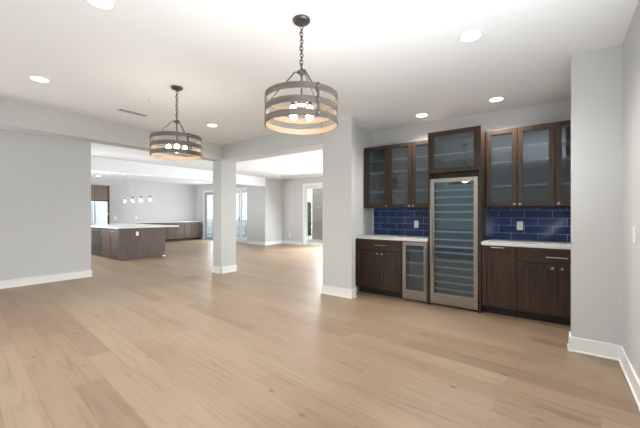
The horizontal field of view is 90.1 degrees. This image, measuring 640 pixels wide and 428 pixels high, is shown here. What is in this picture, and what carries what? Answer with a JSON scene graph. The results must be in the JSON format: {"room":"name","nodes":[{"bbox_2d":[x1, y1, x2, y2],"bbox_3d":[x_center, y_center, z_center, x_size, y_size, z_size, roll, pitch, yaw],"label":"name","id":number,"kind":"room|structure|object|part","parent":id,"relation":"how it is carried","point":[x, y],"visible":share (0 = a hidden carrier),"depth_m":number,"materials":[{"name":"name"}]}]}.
{"room":"dining room","nodes":[
{"label":"dining room","id":0,"kind":"room"},
{"bbox_2d":[0,129,90,280],"bbox_3d":[-6.450,-0.099,4.182,0.155,2.743,5.850,0,0,37],"label":"wall","id":1,"kind":"structure","parent":0,"point":[45,181],"depth_m":5.88,"materials":[{"name":"grey paint"}]},
{"bbox_2d":[0,270,92,288],"bbox_3d":[-6.431,1.205,4.185,0.182,0.135,5.877,0,0,37],"label":"baseboard","id":2,"kind":"structure","parent":1,"relation":"attached to","point":[4,284],"depth_m":5.88,"materials":[{"name":"white wood"}]},
{"bbox_2d":[91,177,195,222],"bbox_3d":[-8.887,-0.099,13.307,0.120,2.743,8.420,0,0,37],"label":"wall","id":3,"kind":"structure","parent":0,"point":[169,202],"depth_m":14.69,"materials":[{"name":"grey paint"}]},
{"bbox_2d":[196,184,246,238],"bbox_3d":[-4.618,-0.099,15.311,4.360,2.743,0.120,0,0,37],"label":"wall","id":4,"kind":"structure","parent":0,"point":[200,188],"depth_m":16.32,"materials":[{"name":"grey paint"}]},
{"bbox_2d":[203,190,212,239],"bbox_3d":[-5.041,0.050,15.613,2.050,2.445,0.138,0,0,37],"label":"door","id":5,"kind":"structure","parent":4,"relation":"in","point":[207,195],"depth_m":16.02,"materials":[{"name":"grey"}]},
{"bbox_3d":[-5.402,0.105,15.882,0.900,2.275,0.035,0,0,37],"label":"panel","id":6,"kind":"part","parent":5,"relation":"part of","materials":[{"name":"grey"}]},
{"bbox_3d":[-5.402,0.095,15.882,0.770,2.095,0.007,0,0,37],"label":"pane","id":7,"kind":"part","parent":5,"relation":"part of","materials":[{"name":"clear glass"}]},
{"bbox_2d":[236,187,246,242],"bbox_3d":[-3.570,0.045,14.524,1.390,2.455,0.138,0,0,37],"label":"door","id":8,"kind":"structure","parent":4,"relation":"in","point":[243,190],"depth_m":14.55,"materials":[{"name":"white"}]},
{"bbox_3d":[-3.835,0.090,14.722,0.350,2.105,0.007,0,0,37],"label":"pane","id":9,"kind":"part","parent":8,"relation":"part of","materials":[{"name":"clear glass"}]},
{"bbox_3d":[-3.835,0.100,14.722,0.480,2.285,0.035,0,0,37],"label":"panel","id":10,"kind":"part","parent":8,"relation":"part of","materials":[{"name":"white"}]},
{"bbox_3d":[-3.352,0.100,14.416,0.660,2.285,0.035,0,0,37],"label":"panel","id":11,"kind":"part","parent":8,"relation":"part of","materials":[{"name":"white"}]},
{"bbox_3d":[-3.352,0.090,14.416,0.530,2.105,0.007,0,0,37],"label":"pane","id":12,"kind":"part","parent":8,"relation":"part of","materials":[{"name":"clear glass"}]},
{"bbox_2d":[213,160,235,266],"bbox_3d":[-2.109,-0.099,7.065,0.298,2.743,0.390,0,0,37],"label":"wall column","id":13,"kind":"structure","parent":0,"point":[224,172],"depth_m":6.94,"materials":[{"name":"grey paint"}]},
{"bbox_2d":[212,265,236,273],"bbox_3d":[-2.109,1.205,7.065,0.352,0.135,0.444,0,0,37],"label":"baseboard","id":14,"kind":"structure","parent":13,"relation":"attached to","point":[220,270],"depth_m":6.93,"materials":[{"name":"white wood"}]},
{"bbox_2d":[247,178,281,241],"bbox_3d":[-2.347,-0.099,13.773,1.120,2.743,1.090,0,0,37],"label":"wall","id":15,"kind":"structure","parent":0,"point":[264,204],"depth_m":13.35,"materials":[{"name":"grey paint"}]},
{"bbox_2d":[91,156,264,186],"bbox_3d":[-4.657,-1.295,9.946,0.280,0.351,7.810,0,0,37],"label":"beam","id":16,"kind":"structure","parent":15,"relation":"attached to","point":[98,164],"depth_m":9.53,"materials":[{"name":"white paint"}]},
{"bbox_2d":[247,240,302,244],"bbox_3d":[-1.925,1.205,13.377,2.381,0.135,0.768,0,0,-4],"label":"baseboard","id":17,"kind":"structure","parent":15,"relation":"attached to","point":[281,241],"depth_m":13.33,"materials":[{"name":"white wood"}]},
{"bbox_2d":[282,176,322,244],"bbox_3d":[1.100,-0.099,11.825,6.740,2.743,0.120,0,0,37],"label":"wall","id":18,"kind":"structure","parent":0,"point":[292,189],"depth_m":13.35,"materials":[{"name":"grey paint"}]},
{"bbox_2d":[303,182,322,246],"bbox_3d":[0.870,0.020,11.985,3.830,2.505,0.138,0,0,37],"label":"door","id":19,"kind":"structure","parent":18,"relation":"in","point":[309,185],"depth_m":13.02,"materials":[{"name":"white wood"}]},
{"bbox_2d":[0,0,638,185],"bbox_3d":[-3.734,-1.546,6.931,16.250,0.150,13.800,0,0,37],"label":"ceiling","id":20,"kind":"structure","parent":0,"point":[388,63],"depth_m":3.06,"materials":[{"name":"white paint"}]},
{"bbox_2d":[27,75,50,82],"bbox_3d":[-3.050,-1.466,3.477,0.196,0.008,0.196,0,0,37],"label":"recessed light","id":21,"kind":"object","parent":20,"relation":"in","point":[32,77],"visible":1,"depth_m":3.46,"materials":[{"name":"white"}]},
{"bbox_2d":[85,0,116,10],"bbox_3d":[-1.516,-1.466,2.204,0.196,0.008,0.196,0,0,37],"label":"recessed light","id":22,"kind":"object","parent":20,"relation":"in","point":[109,5],"visible":1,"depth_m":2.23,"materials":[{"name":"white"}]},
{"bbox_2d":[0,100,220,160],"bbox_3d":[-4.494,-1.312,3.842,0.298,0.316,7.630,0,0,37],"label":"ceiling beam","id":23,"kind":"structure","parent":20,"relation":"attached to","point":[13,116],"depth_m":4.84,"materials":[{"name":"grey paint"}]},
{"bbox_2d":[122,174,126,202],"bbox_3d":[-6.566,-0.915,10.731,0.130,1.110,0.130,0,0,37],"label":"pendant light","id":24,"kind":"object","parent":20,"relation":"hanging from","point":[124,197],"visible":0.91,"depth_m":10.73,"materials":[{"name":"grey metal"}]},
{"bbox_2d":[115,107,150,117],"bbox_3d":[-2.708,-1.466,4.629,0.170,0.008,0.430,0,0,37],"label":"ceiling vent","id":25,"kind":"object","parent":20,"relation":"in","point":[119,109],"visible":1,"depth_m":4.61,"materials":[{"name":"white metal"}]},
{"bbox_2d":[149,85,201,160],"bbox_3d":[-1.668,-1.065,3.710,0.559,0.809,0.548,0,0,-24],"label":"chandelier","id":26,"kind":"object","parent":20,"relation":"hanging from","point":[155,149],"visible":1,"depth_m":3.61,"materials":[{"name":"grey metal"}]},
{"bbox_3d":[-1.663,-1.264,3.712,0.023,0.330,0.023,0,0,1],"label":"chain","id":27,"kind":"part","parent":26,"relation":"part of","materials":[{"name":"grey metal"}]},
{"bbox_2d":[206,124,217,126],"bbox_3d":[-1.784,-1.466,5.289,0.196,0.008,0.196,0,0,37],"label":"recessed light","id":28,"kind":"object","parent":20,"relation":"in","point":[209,125],"visible":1,"depth_m":5.29,"materials":[{"name":"white"}]},
{"bbox_2d":[221,124,322,161],"bbox_3d":[-0.893,-1.312,6.166,2.727,0.316,0.390,0,0,37],"label":"beam","id":29,"kind":"structure","parent":20,"relation":"attached to","point":[279,144],"depth_m":6.00,"materials":[{"name":"grey paint"}]},
{"bbox_2d":[264,14,337,134],"bbox_3d":[-0.145,-1.065,2.417,0.559,0.809,0.548,0,0,-3],"label":"chandelier","id":30,"kind":"object","parent":20,"relation":"hanging from","point":[301,20],"visible":1,"depth_m":2.32,"materials":[{"name":"grey metal"}]},
{"bbox_3d":[-0.287,-0.956,2.424,0.238,0.247,0.011,0,0,3],"label":"arm","id":31,"kind":"part","parent":30,"relation":"part of","materials":[{"name":"grey metal"}]},
{"bbox_3d":[-0.205,-0.762,2.476,0.056,0.078,0.056,0,0,-3],"label":"bulb","id":32,"kind":"part","parent":30,"relation":"part of","materials":[{"name":"white glass"}]},
{"bbox_3d":[-0.140,-1.264,2.417,0.023,0.330,0.023,0,0,22],"label":"chain","id":33,"kind":"part","parent":30,"relation":"part of","materials":[{"name":"grey metal"}]},
{"bbox_3d":[-0.081,-0.762,2.483,0.056,0.078,0.056,0,0,-3],"label":"bulb","id":34,"kind":"part","parent":30,"relation":"part of","materials":[{"name":"white glass"}]},
{"bbox_2d":[415,113,428,116],"bbox_3d":[1.514,-1.466,4.752,0.196,0.008,0.196,0,0,37],"label":"recessed light","id":35,"kind":"object","parent":20,"relation":"in","point":[420,114],"visible":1,"depth_m":4.75,"materials":[{"name":"white"}]},
{"bbox_2d":[458,29,483,42],"bbox_3d":[1.243,-1.466,2.638,0.196,0.008,0.196,0,0,37],"label":"recessed light","id":36,"kind":"object","parent":20,"relation":"in","point":[472,35],"visible":1,"depth_m":2.62,"materials":[{"name":"white"}]},
{"bbox_2d":[488,96,504,101],"bbox_3d":[2.256,-1.466,4.090,0.196,0.008,0.196,0,0,37],"label":"recessed light","id":37,"kind":"object","parent":20,"relation":"in","point":[499,98],"visible":1,"depth_m":4.09,"materials":[{"name":"white"}]},
{"bbox_2d":[0,239,639,427],"bbox_3d":[-3.734,1.333,6.931,16.250,0.120,13.800,0,0,37],"label":"floor","id":38,"kind":"structure","parent":0,"point":[169,340],"depth_m":2.79,"materials":[{"name":"brown wood"}]},
{"bbox_2d":[91,201,107,224],"bbox_3d":[-8.910,0.375,12.435,0.842,1.755,0.900,0,0,37],"label":"refrigerator","id":39,"kind":"object","parent":38,"relation":"on","point":[99,209],"visible":0.36,"depth_m":12.35,"materials":[{"name":"silver metal"}]},
{"bbox_3d":[-8.777,0.075,12.057,0.055,1.155,0.442,0,0,37],"label":"door","id":40,"kind":"part","parent":39,"relation":"part of","materials":[{"name":"silver metal"}]},
{"bbox_2d":[91,185,109,223],"bbox_3d":[-8.931,0.077,12.450,0.810,2.390,1.010,0,0,37],"label":"refrigerator surround","id":41,"kind":"object","parent":38,"relation":"on","point":[98,192],"visible":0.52,"depth_m":12.45,"materials":[{"name":"brown wood"}]},
{"bbox_3d":[-8.769,-0.823,12.044,0.021,0.570,0.450,0,0,37],"label":"door","id":42,"kind":"part","parent":41,"relation":"part of","materials":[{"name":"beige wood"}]},
{"bbox_3d":[-8.495,-0.823,12.414,0.021,0.570,0.450,0,0,37],"label":"door","id":43,"kind":"part","parent":41,"relation":"part of","materials":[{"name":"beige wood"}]},
{"bbox_3d":[-8.644,0.077,12.838,0.810,2.390,0.045,0,0,37],"label":"panel","id":44,"kind":"part","parent":41,"relation":"part of","materials":[{"name":"brown wood"}]},
{"bbox_2d":[91,227,164,260],"bbox_3d":[-6.226,0.835,9.979,2.919,0.875,1.324,0,0,37],"label":"kitchen island","id":45,"kind":"object","parent":38,"relation":"on","point":[118,244],"visible":0.74,"depth_m":9.13,"materials":[{"name":"brown wood"}]},
{"bbox_3d":[-7.121,0.783,9.886,0.510,0.758,0.020,0,0,37],"label":"door","id":46,"kind":"part","parent":45,"relation":"part of","materials":[{"name":"brown wood"}]},
{"bbox_3d":[-6.661,0.783,9.542,0.600,0.758,0.025,0,0,37],"label":"dishwasher door","id":47,"kind":"part","parent":45,"relation":"part of","materials":[{"name":"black metal"}]},
{"bbox_3d":[-6.161,0.488,9.175,0.615,0.168,0.020,0,0,37],"label":"drawer","id":48,"kind":"part","parent":45,"relation":"part of","materials":[{"name":"brown wood"}]},
{"bbox_3d":[-6.161,0.871,9.175,0.615,0.584,0.020,0,0,37],"label":"door","id":49,"kind":"part","parent":45,"relation":"part of","materials":[{"name":"brown wood"}]},
{"bbox_3d":[-5.679,0.488,8.818,0.575,0.168,0.020,0,0,37],"label":"drawer","id":50,"kind":"part","parent":45,"relation":"part of","materials":[{"name":"brown wood"}]},
{"bbox_3d":[-5.679,0.871,8.818,0.575,0.584,0.020,0,0,37],"label":"door","id":51,"kind":"part","parent":45,"relation":"part of","materials":[{"name":"brown wood"}]},
{"bbox_2d":[91,224,178,228],"bbox_3d":[-6.106,0.377,10.148,3.010,0.038,1.730,0,0,37],"label":"island countertop","id":52,"kind":"structure","parent":45,"relation":"on","point":[115,226],"depth_m":9.69,"materials":[{"name":"white stone"}]},
{"bbox_3d":[-5.068,0.835,9.143,0.064,0.875,1.270,0,0,37],"label":"panel","id":53,"kind":"part","parent":45,"relation":"part of","materials":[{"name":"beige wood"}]},
{"bbox_2d":[150,223,166,241],"bbox_3d":[-7.482,0.836,14.582,0.603,0.873,0.774,0,0,37],"label":"base cabinet","id":54,"kind":"object","parent":38,"relation":"on","point":[150,223],"visible":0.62,"depth_m":14.66,"materials":[{"name":"brown wood"}]},
{"bbox_3d":[-7.151,0.785,14.577,0.020,0.755,0.381,0,0,37],"label":"door","id":55,"kind":"part","parent":54,"relation":"part of","materials":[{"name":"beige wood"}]},
{"bbox_2d":[166,222,183,240],"bbox_3d":[-7.000,0.836,15.233,0.603,0.873,0.834,0,0,37],"label":"base cabinet","id":56,"kind":"object","parent":38,"relation":"on","point":[173,233],"visible":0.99,"depth_m":15.08,"materials":[{"name":"brown wood"}]},
{"bbox_3d":[-6.909,0.785,14.905,0.020,0.755,0.411,0,0,37],"label":"door","id":57,"kind":"part","parent":56,"relation":"part of","materials":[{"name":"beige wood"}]},
{"bbox_3d":[-6.661,0.785,15.241,0.020,0.755,0.411,0,0,37],"label":"door","id":58,"kind":"part","parent":56,"relation":"part of","materials":[{"name":"beige wood"}]},
{"bbox_2d":[184,222,199,239],"bbox_3d":[-6.495,0.836,15.916,0.603,0.873,0.854,0,0,37],"label":"base cabinet","id":59,"kind":"object","parent":38,"relation":"on","point":[191,229],"visible":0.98,"depth_m":15.74,"materials":[{"name":"brown wood"}]},
{"bbox_3d":[-6.406,0.785,15.585,0.020,0.755,0.421,0,0,37],"label":"door","id":60,"kind":"part","parent":59,"relation":"part of","materials":[{"name":"beige wood"}]},
{"bbox_3d":[-6.152,0.785,15.928,0.020,0.755,0.421,0,0,37],"label":"door","id":61,"kind":"part","parent":59,"relation":"part of","materials":[{"name":"beige wood"}]},
{"bbox_2d":[323,116,354,289],"bbox_3d":[0.379,-0.099,5.138,0.540,2.743,0.408,0,0,37],"label":"wall pier","id":62,"kind":"object","parent":38,"relation":"on","point":[339,143],"visible":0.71,"depth_m":4.94,"materials":[{"name":"grey paint"}]},
{"bbox_2d":[321,285,356,298],"bbox_3d":[0.371,1.205,5.128,0.594,0.135,0.435,0,0,37],"label":"baseboard","id":63,"kind":"object","parent":62,"relation":"attached to","point":[329,290],"visible":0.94,"depth_m":4.92,"materials":[{"name":"white"}]},
{"bbox_2d":[355,238,403,298],"bbox_3d":[1.065,0.836,5.221,0.810,0.874,0.668,0,0,37],"label":"base cabinet","id":64,"kind":"object","parent":38,"relation":"on","point":[379,261],"depth_m":4.96,"materials":[{"name":"brown wood"}]},
{"bbox_3d":[0.595,0.785,5.220,0.055,0.774,0.020,0,0,37],"label":"filler strip","id":65,"kind":"part","parent":64,"relation":"part of","materials":[{"name":"brown wood"}]},
{"bbox_3d":[0.771,0.873,5.078,0.387,0.589,0.020,0,0,37],"label":"door","id":66,"kind":"part","parent":64,"relation":"part of","materials":[{"name":"brown wood"}]},
{"bbox_3d":[0.915,0.488,4.971,0.747,0.168,0.020,0,0,37],"label":"drawer","id":67,"kind":"part","parent":64,"relation":"part of","materials":[{"name":"brown wood"}]},
{"bbox_3d":[1.073,0.873,4.854,0.355,0.589,0.020,0,0,37],"label":"door","id":68,"kind":"part","parent":64,"relation":"part of","materials":[{"name":"brown wood"}]},
{"bbox_2d":[355,234,427,241],"bbox_3d":[1.220,0.377,5.108,1.195,0.039,0.647,0,0,37],"label":"countertop","id":69,"kind":"structure","parent":64,"relation":"on","point":[368,236],"depth_m":4.93,"materials":[{"name":"white stone"}]},
{"bbox_2d":[402,241,427,301],"bbox_3d":[1.530,0.839,4.843,0.374,0.868,0.653,0,0,37],"label":"wine cooler","id":70,"kind":"object","parent":38,"relation":"on","point":[414,254],"visible":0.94,"depth_m":4.72,"materials":[{"name":"silver metal"}]},
{"bbox_2d":[402,292,427,301],"bbox_3d":[1.377,1.202,4.636,0.366,0.085,0.044,0,0,37],"label":"grille","id":71,"kind":"object","parent":70,"relation":"attached to","point":[418,296],"depth_m":4.61,"materials":[{"name":"silver metal"}]},
{"bbox_3d":[1.479,0.762,4.506,0.020,0.580,0.050,0,0,37],"label":"door handle","id":72,"kind":"part","parent":70,"relation":"part of","materials":[{"name":"silver metal"}]},
{"bbox_2d":[430,176,478,310],"bbox_3d":[1.956,0.392,4.527,0.620,1.762,0.655,0,0,37],"label":"wine fridge","id":73,"kind":"object","parent":38,"relation":"on","point":[454,202],"visible":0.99,"depth_m":4.44,"materials":[{"name":"silver"}]},
{"bbox_3d":[1.548,0.338,4.453,0.020,0.770,0.050,0,0,37],"label":"door handle","id":74,"kind":"part","parent":73,"relation":"part of","materials":[{"name":"silver metal"}]},
{"bbox_2d":[428,125,485,312],"bbox_3d":[1.981,0.065,4.558,0.679,2.415,0.644,0,0,37],"label":"tall cabinet","id":75,"kind":"object","parent":38,"relation":"on","point":[461,152],"visible":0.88,"depth_m":4.43,"materials":[{"name":"brown wood"}]},
{"bbox_3d":[1.719,0.065,4.758,0.020,2.415,0.634,0,0,37],"label":"panel","id":76,"kind":"part","parent":75,"relation":"part of","materials":[{"name":"brown wood"}]},
{"bbox_2d":[434,151,473,161],"bbox_3d":[1.995,-0.825,4.580,0.595,0.015,0.557,0,0,37],"label":"shelf","id":77,"kind":"object","parent":75,"relation":"attached to","point":[467,156],"depth_m":4.62,"materials":[{"name":"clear glass"}]},
{"bbox_3d":[1.800,-0.855,4.316,0.631,0.571,0.020,0,0,37],"label":"door","id":78,"kind":"part","parent":75,"relation":"part of","materials":[{"name":"brown wood"}]},
{"bbox_3d":[1.845,-0.532,4.376,0.633,0.066,0.010,0,0,37],"label":"recess panel","id":79,"kind":"part","parent":75,"relation":"part of","materials":[{"name":"black wood"}]},
{"bbox_3d":[2.244,0.065,4.363,0.024,2.415,0.644,0,0,37],"label":"panel","id":80,"kind":"part","parent":75,"relation":"part of","materials":[{"name":"brown wood"}]},
{"bbox_2d":[482,245,517,316],"bbox_3d":[2.407,0.836,4.229,0.388,0.874,0.668,0,0,37],"label":"base cabinet","id":81,"kind":"object","parent":38,"relation":"on","point":[499,263],"visible":0.97,"depth_m":3.99,"materials":[{"name":"brown wood"}]},
{"bbox_2d":[517,247,570,325],"bbox_3d":[2.879,0.836,3.879,0.783,0.874,0.668,0,0,37],"label":"base cabinet","id":82,"kind":"object","parent":38,"relation":"on","point":[543,274],"visible":0.71,"depth_m":3.72,"materials":[{"name":"brown wood"}]},
{"bbox_2d":[481,239,570,249],"bbox_3d":[2.729,0.377,3.991,1.190,0.039,0.647,0,0,37],"label":"countertop","id":83,"kind":"structure","parent":82,"relation":"on","point":[493,242],"depth_m":3.89,"materials":[{"name":"white stone"}]},
{"bbox_3d":[2.549,0.873,3.762,0.387,0.589,0.020,0,0,37],"label":"door","id":84,"kind":"part","parent":82,"relation":"part of","materials":[{"name":"brown wood"}]},
{"bbox_3d":[2.706,0.488,3.646,0.778,0.168,0.020,0,0,37],"label":"drawer","id":85,"kind":"part","parent":82,"relation":"part of","materials":[{"name":"brown wood"}]},
{"bbox_3d":[2.864,0.873,3.529,0.386,0.589,0.020,0,0,37],"label":"door","id":86,"kind":"part","parent":82,"relation":"part of","materials":[{"name":"brown wood"}]},
{"bbox_2d":[571,44,621,345],"bbox_3d":[2.568,-0.099,2.892,0.466,2.743,0.156,0,0,37],"label":"wall pier","id":87,"kind":"object","parent":38,"relation":"on","point":[596,75],"visible":0.58,"depth_m":2.86,"materials":[{"name":"grey paint"}]},
{"bbox_2d":[567,331,620,360],"bbox_3d":[2.501,1.205,2.925,0.373,0.135,0.183,0,0,37],"label":"baseboard","id":88,"kind":"object","parent":87,"relation":"attached to","point":[609,351],"visible":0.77,"depth_m":2.86,"materials":[{"name":"white wood"}]},
{"bbox_3d":[-8.458,0.836,13.263,0.603,0.873,0.834,0,0,37],"label":"cabinet","id":89,"kind":"object","parent":38,"relation":"on","visible":0},
{"bbox_2d":[110,221,200,223],"bbox_3d":[-7.466,0.379,14.598,0.610,0.037,4.175,0,0,37],"label":"countertop","id":90,"kind":"structure","parent":89,"relation":"on","point":[169,221],"depth_m":14.13,"materials":[{"name":"white stone"}]},
{"bbox_2d":[355,125,371,289],"bbox_3d":[2.174,-0.099,7.510,0.120,2.743,5.540,0,0,37],"label":"wall","id":91,"kind":"structure","parent":0,"point":[363,137],"depth_m":5.42,"materials":[{"name":"grey paint"}]},
{"bbox_2d":[372,98,570,241],"bbox_3d":[2.210,-0.099,4.869,3.320,2.743,0.123,0,0,37],"label":"wall","id":92,"kind":"structure","parent":0,"point":[555,111],"depth_m":4.62,"materials":[{"name":"grey paint"}]},
{"bbox_2d":[364,145,388,207],"bbox_3d":[1.016,-0.611,5.448,0.463,1.023,0.361,0,0,37],"label":"upper cabinet","id":93,"kind":"object","parent":92,"relation":"attached to","point":[377,158],"depth_m":5.46,"materials":[{"name":"brown wood"}]},
{"bbox_3d":[0.774,-0.611,5.467,0.049,1.023,0.020,0,0,37],"label":"filler strip","id":94,"kind":"part","parent":93,"relation":"part of","materials":[{"name":"brown wood"}]},
{"bbox_2d":[370,160,384,164],"bbox_3d":[1.056,-0.882,5.456,0.372,0.018,0.267,0,0,37],"label":"shelf","id":95,"kind":"object","parent":93,"relation":"attached to","point":[382,162],"depth_m":5.43,"materials":[{"name":"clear glass"}]},
{"bbox_2d":[370,172,384,175],"bbox_3d":[1.056,-0.691,5.456,0.372,0.018,0.267,0,0,37],"label":"shelf","id":96,"kind":"object","parent":93,"relation":"attached to","point":[371,173],"depth_m":5.51,"materials":[{"name":"clear glass"}]},
{"bbox_2d":[374,208,427,235],"bbox_3d":[1.430,0.129,5.362,1.160,0.453,0.010,0,0,37],"label":"backsplash","id":97,"kind":"structure","parent":92,"relation":"attached to","point":[390,221],"depth_m":5.40,"materials":[{"name":"blue tile"}]},
{"bbox_2d":[389,140,427,207],"bbox_3d":[1.497,-0.611,5.092,0.728,1.023,0.361,0,0,37],"label":"upper cabinet","id":98,"kind":"object","parent":92,"relation":"attached to","point":[408,162],"visible":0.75,"depth_m":5.17,"materials":[{"name":"brown wood"}]},
{"bbox_3d":[1.273,-0.611,5.082,0.255,0.899,0.004,0,0,37],"label":"glass pane","id":99,"kind":"part","parent":98,"relation":"part of","materials":[{"name":"grey glass"}]},
{"bbox_3d":[1.272,-0.611,5.080,0.375,1.019,0.020,0,0,37],"label":"door","id":100,"kind":"part","parent":98,"relation":"part of","materials":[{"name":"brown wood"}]},
{"bbox_2d":[393,155,427,162],"bbox_3d":[1.515,-0.882,5.116,0.690,0.018,0.267,0,0,37],"label":"shelf","id":101,"kind":"object","parent":98,"relation":"attached to","point":[419,159],"depth_m":5.15,"materials":[{"name":"clear glass"}]},
{"bbox_2d":[393,168,427,173],"bbox_3d":[1.515,-0.691,5.116,0.690,0.018,0.267,0,0,37],"label":"shelf","id":102,"kind":"object","parent":98,"relation":"attached to","point":[424,170],"depth_m":5.14,"materials":[{"name":"clear glass"}]},
{"bbox_2d":[393,189,427,192],"bbox_3d":[1.515,-0.372,5.116,0.690,0.018,0.267,0,0,37],"label":"shelf","id":103,"kind":"object","parent":98,"relation":"attached to","point":[394,190],"depth_m":5.16,"materials":[{"name":"clear glass"}]},
{"bbox_3d":[1.564,-0.611,4.864,0.343,1.019,0.020,0,0,37],"label":"door","id":104,"kind":"part","parent":98,"relation":"part of","materials":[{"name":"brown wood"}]},
{"bbox_2d":[486,207,489,239],"bbox_3d":[2.355,0.129,4.480,0.010,0.453,0.305,0,0,37],"label":"backsplash","id":105,"kind":"structure","parent":92,"relation":"attached to","point":[487,208],"depth_m":4.42,"materials":[{"name":"blue tile"}]},
{"bbox_2d":[486,122,554,206],"bbox_3d":[2.649,-0.611,4.239,0.755,1.023,0.361,0,0,37],"label":"upper cabinet","id":106,"kind":"object","parent":92,"relation":"attached to","point":[520,161],"visible":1,"depth_m":4.24,"materials":[{"name":"brown wood"}]},
{"bbox_3d":[2.406,-0.611,4.241,0.357,1.019,0.020,0,0,37],"label":"door","id":107,"kind":"part","parent":106,"relation":"part of","materials":[{"name":"brown wood"}]},
{"bbox_2d":[491,142,548,152],"bbox_3d":[2.667,-0.882,4.263,0.717,0.018,0.267,0,0,37],"label":"shelf","id":108,"kind":"object","parent":106,"relation":"attached to","point":[539,146],"depth_m":4.26,"materials":[{"name":"clear glass"}]},
{"bbox_2d":[491,158,548,165],"bbox_3d":[2.667,-0.691,4.263,0.717,0.018,0.267,0,0,37],"label":"shelf","id":109,"kind":"object","parent":106,"relation":"attached to","point":[541,161],"depth_m":4.23,"materials":[{"name":"clear glass"}]},
{"bbox_2d":[491,183,548,188],"bbox_3d":[2.667,-0.372,4.263,0.717,0.018,0.267,0,0,37],"label":"shelf","id":110,"kind":"object","parent":106,"relation":"attached to","point":[528,185],"depth_m":4.25,"materials":[{"name":"clear glass"}]},
{"bbox_3d":[2.709,-0.611,4.016,0.388,1.019,0.020,0,0,37],"label":"door","id":111,"kind":"part","parent":106,"relation":"part of","materials":[{"name":"brown wood"}]},
{"bbox_2d":[490,206,570,241],"bbox_3d":[2.929,0.129,4.253,1.181,0.453,0.010,0,0,37],"label":"backsplash","id":112,"kind":"structure","parent":92,"relation":"attached to","point":[539,223],"depth_m":4.30,"materials":[{"name":"blue tile"}]},
{"bbox_2d":[517,221,522,229],"bbox_3d":[2.740,0.161,4.380,0.072,0.116,0.009,0,0,37],"label":"wall outlet","id":113,"kind":"object","parent":112,"relation":"attached to","point":[519,223],"visible":1,"depth_m":4.38,"materials":[{"name":"white plastic"}]},
{"bbox_2d":[555,120,570,205],"bbox_3d":[3.127,-0.611,3.886,0.427,1.023,0.361,0,0,37],"label":"upper cabinet","id":114,"kind":"object","parent":92,"relation":"attached to","point":[562,128],"visible":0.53,"depth_m":3.90,"materials":[{"name":"brown wood"}]},
{"bbox_2d":[562,140,570,145],"bbox_3d":[3.144,-0.882,3.910,0.389,0.018,0.267,0,0,37],"label":"shelf","id":115,"kind":"object","parent":114,"relation":"attached to","point":[566,142],"depth_m":3.96,"materials":[{"name":"clear glass"}]},
{"bbox_2d":[562,156,570,160],"bbox_3d":[3.144,-0.691,3.910,0.389,0.018,0.267,0,0,37],"label":"shelf","id":116,"kind":"object","parent":114,"relation":"attached to","point":[564,158],"depth_m":3.92,"materials":[{"name":"clear glass"}]},
{"bbox_2d":[622,0,639,379],"bbox_3d":[0.527,-0.099,-0.157,0.120,2.743,7.174,0,0,37],"label":"wall","id":117,"kind":"structure","parent":0,"point":[630,45],"depth_m":2.46,"materials":[{"name":"grey paint"}]},
{"bbox_2d":[619,346,639,410],"bbox_3d":[0.468,1.205,-0.114,0.027,0.135,7.174,0,0,37],"label":"baseboard","id":118,"kind":"structure","parent":117,"relation":"attached to","point":[633,381],"depth_m":2.37,"materials":[{"name":"white wood"}]},
{"bbox_2d":[633,227,635,242],"bbox_3d":[2.279,0.152,2.319,0.009,0.116,0.072,0,0,37],"label":"light switch","id":119,"kind":"object","parent":117,"relation":"attached to","point":[634,228],"visible":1,"depth_m":2.30,"materials":[{"name":"white plastic"}]},
{"label":"outside","id":120,"kind":"structure","parent":0,"visible":0},
{"bbox_2d":[240,228,322,242],"bbox_3d":[1.158,1.393,20.056,38.000,0.160,14.380,0,0,37],"label":"ground","id":121,"kind":"structure","parent":120,"point":[310,239],"depth_m":15.83,"materials":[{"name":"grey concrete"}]},
{"bbox_2d":[308,202,311,235],"bbox_3d":[-0.569,0.338,16.081,0.380,1.950,0.367,0,0,-29],"label":"shrub","id":122,"kind":"object","parent":121,"relation":"on","point":[309,203],"visible":0.72,"depth_m":16.01,"materials":[{"name":"green plant"}]},
{"bbox_2d":[312,188,322,239],"bbox_3d":[2.198,-0.438,14.981,6.390,3.500,0.400,0,0,37],"label":"wall","id":123,"kind":"structure","parent":121,"relation":"on","point":[317,194],"depth_m":16.52,"materials":[{"name":"beige paint"}]}
]}

